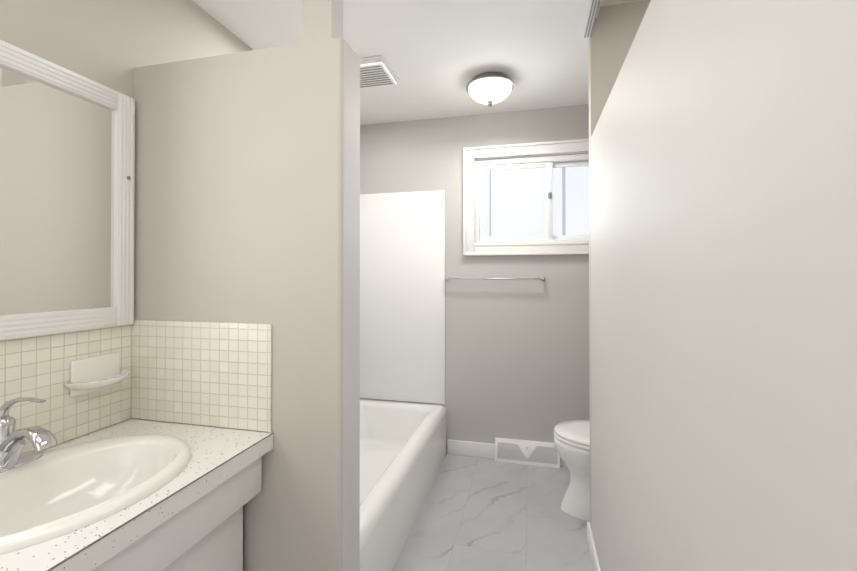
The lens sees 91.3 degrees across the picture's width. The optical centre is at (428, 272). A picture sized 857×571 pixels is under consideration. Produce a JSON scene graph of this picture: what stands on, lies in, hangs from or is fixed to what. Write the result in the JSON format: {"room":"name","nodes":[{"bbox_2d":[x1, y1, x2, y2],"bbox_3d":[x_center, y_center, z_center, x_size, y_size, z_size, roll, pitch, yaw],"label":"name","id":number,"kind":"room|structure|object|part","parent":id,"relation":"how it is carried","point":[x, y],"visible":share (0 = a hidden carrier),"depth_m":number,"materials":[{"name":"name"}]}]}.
{"room":"bathroom","nodes":[
{"label":"bathroom","id":0,"kind":"room"},
{"bbox_2d":[0,0,252,447],"bbox_3d":[-1.136,0.077,1.210,0.100,2.380,4.220,0,0,14],"label":"wall","id":1,"kind":"structure","parent":0,"point":[111,44],"depth_m":1.39,"materials":[{"name":"beige paint"}]},
{"bbox_2d":[0,40,134,339],"bbox_3d":[-1.164,-0.212,0.826,0.028,0.770,1.256,0,0,14],"label":"mirror","id":2,"kind":"object","parent":1,"relation":"attached to","point":[67,159],"visible":1,"depth_m":1.22,"materials":[{"name":"white mirror"}]},
{"bbox_2d":[0,320,271,452],"bbox_3d":[-0.953,0.327,0.592,0.548,0.338,1.630,0,0,14],"label":"tile backsplash","id":3,"kind":"structure","parent":1,"relation":"attached to","point":[88,381],"depth_m":1.34,"materials":[{"name":"white tile"}]},
{"bbox_2d":[133,0,359,570],"bbox_3d":[-0.640,0.084,1.433,0.818,2.430,0.147,0,0,14],"label":"wall","id":4,"kind":"structure","parent":0,"point":[247,190],"depth_m":1.32,"materials":[{"name":"beige paint"}]},
{"bbox_2d":[192,0,643,124],"bbox_3d":[-0.004,-1.199,0.943,2.430,0.170,4.220,0,0,14],"label":"ceiling","id":5,"kind":"structure","parent":0,"point":[439,55],"depth_m":2.03,"materials":[{"name":"white paint"}]},
{"bbox_2d":[360,55,398,88],"bbox_3d":[-0.332,-1.085,2.299,0.274,0.039,0.274,0,0,14],"label":"vent","id":6,"kind":"object","parent":5,"relation":"attached to","point":[376,71],"visible":0.58,"depth_m":2.26,"materials":[{"name":"white"}]},
{"bbox_2d":[466,72,513,106],"bbox_3d":[0.353,-1.026,2.409,0.274,0.156,0.274,0,0,14],"label":"ceiling light","id":7,"kind":"object","parent":5,"relation":"attached to","point":[489,88],"visible":1,"depth_m":2.33,"materials":[{"name":"white glass"}]},
{"bbox_3d":[0.353,-1.018,2.409,0.245,0.078,0.245,0,0,14],"label":"lamp shade","id":8,"kind":"part","parent":7,"relation":"part of","materials":[{"name":"white glass"}]},
{"bbox_2d":[584,0,599,37],"bbox_3d":[0.360,-1.106,0.405,0.034,0.024,3.150,0,0,14],"label":"ceiling track","id":9,"kind":"object","parent":5,"relation":"attached to","point":[591,16],"visible":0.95,"depth_m":1.79,"materials":[{"name":"silver metal"}]},
{"bbox_2d":[360,104,589,443],"bbox_3d":[0.485,0.035,2.935,2.430,2.490,0.100,0,0,14],"label":"wall","id":10,"kind":"structure","parent":0,"point":[517,359],"depth_m":2.88,"materials":[{"name":"paint"}]},
{"bbox_2d":[360,190,444,403],"bbox_3d":[-0.436,0.172,2.283,0.750,1.513,1.602,0,0,14],"label":"wall panels","id":11,"kind":"object","parent":10,"relation":"attached to","point":[402,296],"visible":0.15,"depth_m":3.03,"materials":[{"name":"white"}]},
{"bbox_2d":[444,277,544,280],"bbox_3d":[0.443,0.044,2.862,0.679,0.026,0.062,0,0,14],"label":"towel rail","id":12,"kind":"object","parent":10,"relation":"attached to","point":[541,278],"visible":1,"depth_m":2.82,"materials":[{"name":"silver metal"}]},
{"bbox_2d":[447,439,565,465],"bbox_3d":[0.844,1.229,2.780,1.462,0.100,0.014,0,0,14],"label":"baseboard","id":13,"kind":"structure","parent":10,"relation":"attached to","point":[470,448],"depth_m":2.90,"materials":[{"name":"white wood"}]},
{"bbox_2d":[463,139,588,255],"bbox_3d":[0.795,-0.491,2.838,1.112,0.752,0.119,0,0,14],"label":"window","id":14,"kind":"structure","parent":10,"relation":"in","point":[534,202],"depth_m":2.86,"materials":[{"name":"white"}]},
{"bbox_2d":[495,438,559,467],"bbox_3d":[0.659,1.208,2.806,0.423,0.142,0.052,0,0,14],"label":"air vent","id":15,"kind":"object","parent":10,"relation":"in","point":[533,453],"visible":0.96,"depth_m":2.79,"materials":[{"name":"white metal"}]},
{"bbox_2d":[392,453,593,570],"bbox_3d":[-0.004,1.296,0.925,2.430,0.060,4.220,0,0,14],"label":"floor","id":16,"kind":"structure","parent":0,"point":[481,514],"depth_m":2.12,"materials":[{"name":"tile"}]},
{"bbox_2d":[96,457,261,570],"bbox_3d":[-0.963,0.906,0.595,0.522,0.714,1.618,0,0,14],"label":"bathroom vanity","id":17,"kind":"object","parent":16,"relation":"on","point":[209,534],"depth_m":1.11,"materials":[{"name":"white wood"}]},
{"bbox_2d":[20,418,273,570],"bbox_3d":[-0.949,0.523,0.589,0.553,0.050,1.628,0,0,14],"label":"countertop","id":18,"kind":"structure","parent":17,"relation":"on","point":[94,548],"depth_m":0.93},
{"bbox_2d":[0,397,63,468],"bbox_3d":[-0.986,0.393,1.017,0.180,0.181,0.164,0,0,14],"label":"faucet","id":19,"kind":"object","parent":18,"relation":"on","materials":[{"name":"silver metal"}]},
{"bbox_2d":[0,425,235,570],"bbox_3d":[-0.856,0.560,0.984,0.470,0.159,0.570,0,0,14],"label":"sink","id":20,"kind":"object","parent":18,"relation":"in","point":[102,473],"depth_m":1.08,"materials":[{"name":"white ceramic"}]},
{"bbox_2d":[360,399,446,570],"bbox_3d":[-0.427,1.103,2.274,0.760,0.345,1.595,0,0,14],"label":"bathtub","id":21,"kind":"object","parent":16,"relation":"on","point":[403,449],"visible":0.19,"depth_m":2.31,"materials":[{"name":"white ceramic"}]},
{"bbox_2d":[553,420,589,520],"bbox_3d":[1.053,0.875,2.193,0.768,0.800,0.520,0,0,14],"label":"toilet","id":22,"kind":"object","parent":16,"relation":"on","point":[571,439],"visible":0.25,"depth_m":2.19,"materials":[{"name":"white ceramic"}]},
{"bbox_2d":[589,0,650,529],"bbox_3d":[1.056,0.027,1.884,0.620,2.490,0.070,0,0,14],"label":"wall","id":23,"kind":"structure","parent":0,"point":[614,32],"depth_m":1.92,"materials":[{"name":"beige paint"}]},
{"bbox_2d":[591,0,856,570],"bbox_3d":[0.422,0.317,0.380,0.100,1.890,3.150,0,0,14],"label":"wall","id":24,"kind":"structure","parent":0,"point":[724,274],"depth_m":0.59,"materials":[{"name":"paint"}]},
{"bbox_2d":[587,522,600,570],"bbox_3d":[0.425,1.219,0.415,0.112,0.085,3.232,0,0,14],"label":"baseboard","id":25,"kind":"structure","parent":24,"relation":"attached to","point":[593,554],"depth_m":1.83,"materials":[{"name":"white wood"}]}
]}

